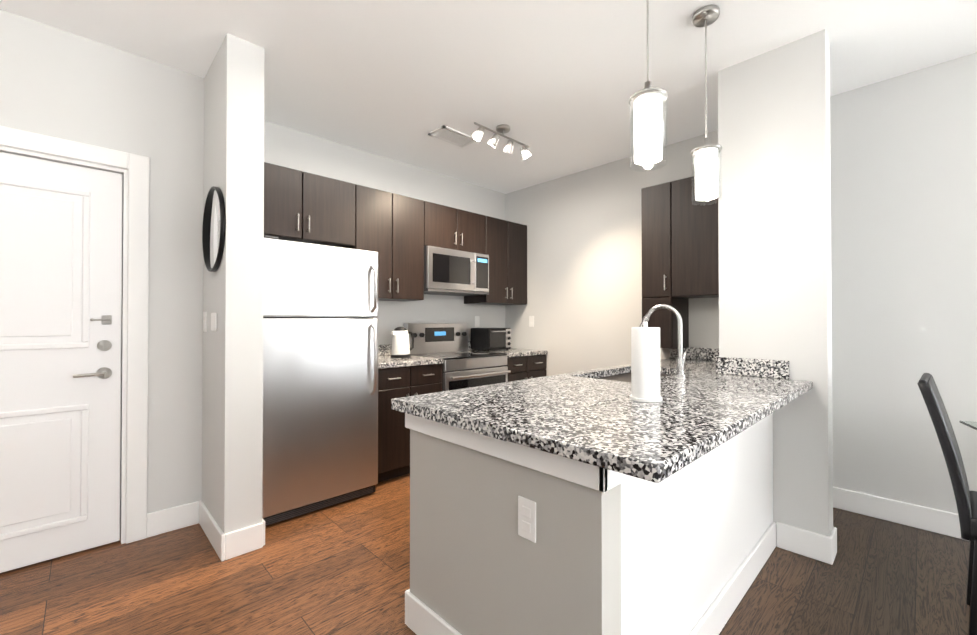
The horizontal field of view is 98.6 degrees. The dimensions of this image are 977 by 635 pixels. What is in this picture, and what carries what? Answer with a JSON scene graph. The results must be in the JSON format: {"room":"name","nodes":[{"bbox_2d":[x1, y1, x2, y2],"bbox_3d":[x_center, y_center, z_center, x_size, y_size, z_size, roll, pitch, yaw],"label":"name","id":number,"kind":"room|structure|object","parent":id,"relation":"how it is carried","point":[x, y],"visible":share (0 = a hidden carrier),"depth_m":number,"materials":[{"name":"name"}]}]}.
{"room":"kitchen","nodes":[
{"label":"kitchen","id":0,"kind":"room"},
{"bbox_2d":[0,9,203,529],"bbox_3d":[-2.969,-0.124,1.510,3.240,2.740,0.120,0,-1,-44],"label":"wall","id":1,"kind":"structure","parent":0,"point":[58,83],"depth_m":2.44,"materials":[{"name":"white paint"}]},
{"bbox_2d":[0,152,122,572],"bbox_3d":[-2.362,0.216,2.032,0.885,2.046,0.109,0,-1,-44],"label":"door","id":2,"kind":"structure","parent":1,"relation":"in","point":[60,315],"depth_m":2.17,"materials":[{"name":"white wood"}]},
{"bbox_2d":[0,126,149,543],"bbox_3d":[-2.383,0.165,2.060,1.104,2.172,0.140,0,-1,-44],"label":"door frame","id":3,"kind":"structure","parent":1,"relation":"attached to","point":[134,356],"depth_m":2.35,"materials":[{"name":"white wood"}]},
{"bbox_2d":[202,33,264,533],"bbox_3d":[-1.618,-0.115,2.574,0.180,2.740,0.910,0,-1,-44],"label":"wall","id":4,"kind":"structure","parent":0,"point":[232,429],"depth_m":2.26,"materials":[{"name":"white paint"}]},
{"bbox_2d":[203,312,206,331],"bbox_3d":[-1.707,0.025,2.528,0.009,0.120,0.070,0,-1,-44],"label":"switch plate","id":5,"kind":"object","parent":4,"relation":"attached to","point":[204,313],"depth_m":2.51,"materials":[{"name":"white plastic"}]},
{"bbox_2d":[195,500,230,560],"bbox_3d":[-1.565,1.186,2.366,0.024,0.135,0.586,0,-1,-44],"label":"baseboard","id":6,"kind":"structure","parent":4,"relation":"attached to","point":[221,542],"depth_m":2.28,"materials":[{"name":"white wood"}]},
{"bbox_2d":[211,313,216,330],"bbox_3d":[-1.531,0.024,2.344,0.012,0.100,0.100,0,-1,-44],"label":"switch plate","id":7,"kind":"object","parent":4,"relation":"attached to","point":[213,321],"depth_m":2.32,"materials":[{"name":"white plastic"}]},
{"bbox_2d":[202,186,225,271],"bbox_3d":[-1.539,-0.491,2.348,0.022,0.470,0.470,0,-1,-44],"label":"round mirror","id":8,"kind":"object","parent":4,"relation":"attached to","point":[213,228],"visible":1,"depth_m":2.30,"materials":[{"name":"black metal"}]},
{"bbox_2d":[264,121,504,344],"bbox_3d":[-0.899,-0.102,3.987,3.180,2.740,0.120,0,-1,-44],"label":"wall","id":9,"kind":"structure","parent":0,"point":[295,149],"depth_m":3.96,"materials":[{"name":"white paint"}]},
{"bbox_2d":[264,162,359,248],"bbox_3d":[-1.451,-0.805,3.128,0.816,0.490,0.346,0,-1,-44],"label":"upper cabinet","id":10,"kind":"object","parent":9,"relation":"attached to","point":[299,206],"depth_m":3.05,"materials":[{"name":"brown wood"}]},
{"bbox_2d":[352,185,427,300],"bbox_3d":[-0.924,-0.600,3.636,0.650,0.890,0.346,0,-1,-44],"label":"upper cabinet","id":11,"kind":"object","parent":9,"relation":"attached to","point":[397,232],"depth_m":3.54,"materials":[{"name":"brown wood"}]},
{"bbox_2d":[428,202,487,254],"bbox_3d":[-0.418,-0.838,4.129,0.760,0.405,0.346,0,-1,-44],"label":"upper cabinet","id":12,"kind":"object","parent":9,"relation":"attached to","point":[448,227],"depth_m":4.01,"materials":[{"name":"brown wood"}]},
{"bbox_2d":[424,246,488,295],"bbox_3d":[-0.384,-0.431,4.090,0.752,0.400,0.444,0,-1,-44],"label":"microwave","id":13,"kind":"object","parent":12,"relation":"attached to","point":[450,272],"visible":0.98,"depth_m":3.93,"materials":[{"name":"grey metal"}]},
{"bbox_2d":[475,316,479,326],"bbox_3d":[-0.125,0.044,4.645,0.070,0.120,0.008,0,-1,-44],"label":"outlet","id":14,"kind":"object","parent":9,"relation":"attached to","point":[477,321],"depth_m":4.64,"materials":[{"name":"white plastic"}]},
{"bbox_2d":[464,216,526,304],"bbox_3d":[0.087,-0.592,4.615,0.644,0.890,0.346,0,-1,-44],"label":"upper cabinet","id":15,"kind":"object","parent":9,"relation":"attached to","point":[507,240],"depth_m":4.48,"materials":[{"name":"brown wood"}]},
{"bbox_2d":[0,473,969,634],"bbox_3d":[0.372,1.266,0.334,6.420,0.060,7.120,0,-1,-44],"label":"floor","id":16,"kind":"structure","parent":0,"point":[342,568],"depth_m":1.97,"materials":[{"name":"brown wood"}]},
{"bbox_2d":[262,235,377,525],"bbox_3d":[-1.280,0.380,2.960,0.770,1.733,0.760,0,-1,-44],"label":"fridge","id":17,"kind":"object","parent":16,"relation":"on","point":[320,379],"visible":0.67,"depth_m":2.70,"materials":[{"name":"grey metal"}]},
{"bbox_2d":[404,323,510,390],"bbox_3d":[-0.288,0.660,3.981,0.760,1.215,0.705,0,-1,-44],"label":"range","id":18,"kind":"object","parent":16,"relation":"on","point":[463,367],"visible":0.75,"depth_m":3.95,"materials":[{"name":"grey metal"}]},
{"bbox_2d":[378,341,547,482],"bbox_3d":[-0.311,0.758,4.008,2.042,1.020,0.649,0,-1,-44],"label":"base cabinet","id":19,"kind":"object","parent":16,"relation":"on","point":[412,375],"visible":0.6,"depth_m":3.29,"materials":[{"name":"black wood"}]},
{"bbox_2d":[391,327,413,357],"bbox_3d":[-0.738,0.211,3.639,0.220,0.266,0.170,0,-1,-44],"label":"kettle","id":20,"kind":"object","parent":19,"relation":"on","point":[401,348],"visible":1,"depth_m":3.56,"materials":[{"name":"white plastic"}]},
{"bbox_2d":[471,328,510,350],"bbox_3d":[0.040,0.232,4.516,0.350,0.240,0.322,0,-1,-44],"label":"toaster oven","id":21,"kind":"object","parent":19,"relation":"on","point":[487,339],"visible":1,"depth_m":4.41,"materials":[{"name":"black metal"}]},
{"bbox_2d":[427,419,627,492],"bbox_3d":[0.206,0.810,1.684,0.504,0.876,0.775,0,-1,-44],"label":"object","id":22,"kind":"object","parent":16,"relation":"on","point":[602,481],"depth_m":1.23,"materials":[{"name":"white"}]},
{"bbox_2d":[391,359,718,442],"bbox_3d":[0.797,0.354,2.399,2.694,0.040,0.636,0,-1,-44],"label":"countertop","id":23,"kind":"structure","parent":22,"relation":"on","point":[488,410],"depth_m":1.70,"materials":[{"name":"stone"}]},
{"bbox_2d":[587,371,674,382],"bbox_3d":[0.888,0.469,2.553,0.820,0.212,0.400,0,-1,-44],"label":"sink","id":24,"kind":"object","parent":23,"relation":"in","point":[625,375],"depth_m":2.71,"materials":[{"name":"grey metal"}]},
{"bbox_2d":[639,304,685,376],"bbox_3d":[1.029,0.128,2.487,0.106,0.412,0.285,0,-1,-44],"label":"faucet","id":25,"kind":"object","parent":23,"relation":"on","point":[680,360],"visible":0.94,"depth_m":2.38,"materials":[{"name":"silver metal"}]},
{"bbox_2d":[507,375,812,482],"bbox_3d":[0.872,0.348,1.713,1.846,0.040,0.454,0,-1,-44],"label":"countertop","id":26,"kind":"structure","parent":22,"relation":"on","point":[650,441],"depth_m":1.26,"materials":[{"name":"stone"}]},
{"bbox_2d":[629,322,662,401],"bbox_3d":[0.627,0.172,1.676,0.124,0.310,0.124,0,-1,-44],"label":"paper towel roll","id":27,"kind":"object","parent":26,"relation":"on","point":[645,362],"visible":1,"depth_m":1.63,"materials":[{"name":"white paper"}]},
{"bbox_2d":[917,373,976,634],"bbox_3d":[2.045,0.749,1.618,0.420,0.998,0.531,0,-1,-42],"label":"chair","id":28,"kind":"object","parent":16,"relation":"on","point":[966,500],"visible":1,"depth_m":1.63,"materials":[{"name":"black metal"}]},
{"bbox_2d":[959,420,976,429],"bbox_3d":[2.464,0.871,1.396,0.950,0.751,0.950,0,-1,30],"label":"glass dining table","id":29,"kind":"object","parent":16,"relation":"on","point":[971,424],"visible":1,"depth_m":1.98,"materials":[{"name":"white"}]},
{"bbox_2d":[410,429,565,634],"bbox_3d":[-0.020,0.807,1.475,0.100,0.878,0.760,0,-1,-44],"label":"wall","id":30,"kind":"structure","parent":0,"point":[470,564],"depth_m":1.40,"materials":[{"name":"grey paint"}]},
{"bbox_2d":[405,589,461,634],"bbox_3d":[-0.025,1.178,1.409,0.036,0.135,0.876,0,-1,-44],"label":"baseboard","id":31,"kind":"structure","parent":30,"relation":"attached to","point":[421,618],"depth_m":1.62,"materials":[{"name":"white wood"}]},
{"bbox_2d":[518,496,535,542],"bbox_3d":[0.115,0.604,1.260,0.008,0.120,0.070,0,-1,-44],"label":"outlet","id":32,"kind":"object","parent":30,"relation":"attached to","point":[526,518],"visible":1,"depth_m":1.25,"materials":[{"name":"white plastic"}]},
{"bbox_2d":[0,0,976,193],"bbox_3d":[0.372,-1.534,0.358,6.420,0.060,7.120,0,-1,-44],"label":"ceiling","id":33,"kind":"structure","parent":0,"point":[554,85],"depth_m":2.37,"materials":[{"name":"white paint"}]},
{"bbox_2d":[428,125,475,147],"bbox_3d":[-0.286,-1.471,3.423,0.360,0.012,0.200,0,-1,-44],"label":"ceiling vent","id":34,"kind":"object","parent":33,"relation":"in","point":[451,136],"visible":0.92,"depth_m":3.41,"materials":[{"name":"white metal"}]},
{"bbox_2d":[472,122,530,158],"bbox_3d":[0.110,-1.389,3.271,0.602,0.177,0.122,0,-1,-44],"label":"track light","id":35,"kind":"object","parent":33,"relation":"attached to","point":[477,134],"visible":0.98,"depth_m":3.23,"materials":[{"name":"white glass"}]},
{"bbox_2d":[629,0,667,171],"bbox_3d":[0.597,-1.030,1.573,0.136,0.924,0.136,0,-1,-44],"label":"pendant light","id":36,"kind":"object","parent":33,"relation":"hanging from","point":[647,101],"visible":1,"depth_m":1.53,"materials":[{"name":"white glass"}]},
{"bbox_2d":[691,4,721,204],"bbox_3d":[1.064,-1.026,2.054,0.136,0.924,0.136,0,-1,-44],"label":"pendant light","id":37,"kind":"object","parent":33,"relation":"hanging from","point":[706,165],"visible":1,"depth_m":2.02,"materials":[{"name":"white glass"}]},
{"bbox_2d":[566,413,772,634],"bbox_3d":[0.896,0.809,1.736,1.778,0.878,0.100,0,-1,-44],"label":"wall","id":38,"kind":"structure","parent":0,"point":[639,556],"depth_m":1.36,"materials":[{"name":"grey paint"}]},
{"bbox_2d":[689,522,782,634],"bbox_3d":[0.932,1.180,1.685,1.796,0.135,0.020,0,-1,-44],"label":"baseboard","id":39,"kind":"structure","parent":38,"relation":"attached to","point":[721,609],"depth_m":1.83,"materials":[{"name":"white wood"}]},
{"bbox_2d":[505,53,976,513],"bbox_3d":[2.676,-0.115,2.494,0.120,2.740,7.000,0,-1,-44],"label":"wall","id":40,"kind":"structure","parent":0,"point":[904,225],"depth_m":2.66,"materials":[{"name":"white paint"}]},
{"bbox_2d":[529,316,533,326],"bbox_3d":[0.478,0.044,4.671,0.008,0.120,0.070,0,-1,-44],"label":"outlet","id":41,"kind":"object","parent":40,"relation":"attached to","point":[531,318],"depth_m":4.67,"materials":[{"name":"white plastic"}]},
{"bbox_2d":[641,176,718,348],"bbox_3d":[1.598,-0.405,3.245,0.377,1.288,0.724,0,-1,-44],"label":"upper cabinet","id":42,"kind":"object","parent":40,"relation":"attached to","point":[680,247],"visible":0.62,"depth_m":3.23,"materials":[{"name":"brown wood"}]},
{"bbox_2d":[668,347,718,358],"bbox_3d":[1.747,0.292,3.337,0.022,0.099,0.610,0,-1,-44],"label":"backsplash","id":43,"kind":"structure","parent":40,"relation":"attached to","point":[691,352],"depth_m":3.40,"materials":[{"name":"grey stone"}]},
{"bbox_2d":[833,487,968,540],"bbox_3d":[3.576,1.178,1.453,0.020,0.135,4.270,0,-1,-44],"label":"baseboard","id":44,"kind":"structure","parent":40,"relation":"attached to","point":[917,516],"depth_m":2.56,"materials":[{"name":"white wood"}]},
{"bbox_2d":[718,29,832,535],"bbox_3d":[1.865,-0.114,2.634,0.850,2.740,0.510,0,-1,-44],"label":"wall","id":45,"kind":"structure","parent":0,"point":[774,222],"depth_m":2.28,"materials":[{"name":"white paint"}]},
{"bbox_2d":[715,358,749,370],"bbox_3d":[1.674,0.287,2.821,0.800,0.099,0.022,0,-1,-44],"label":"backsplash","id":46,"kind":"structure","parent":45,"relation":"attached to","point":[716,368],"depth_m":2.50,"materials":[{"name":"stone"}]},
{"bbox_2d":[715,355,789,378],"bbox_3d":[1.494,0.283,2.382,0.022,0.099,0.350,0,-1,-44],"label":"backsplash","id":47,"kind":"structure","parent":45,"relation":"attached to","point":[770,369],"depth_m":2.36,"materials":[{"name":"stone"}]},
{"bbox_2d":[783,524,836,558],"bbox_3d":[1.744,1.186,2.362,0.020,0.135,0.336,0,-1,-44],"label":"baseboard","id":48,"kind":"structure","parent":45,"relation":"attached to","point":[826,545],"depth_m":2.19,"materials":[{"name":"white wood"}]}
]}

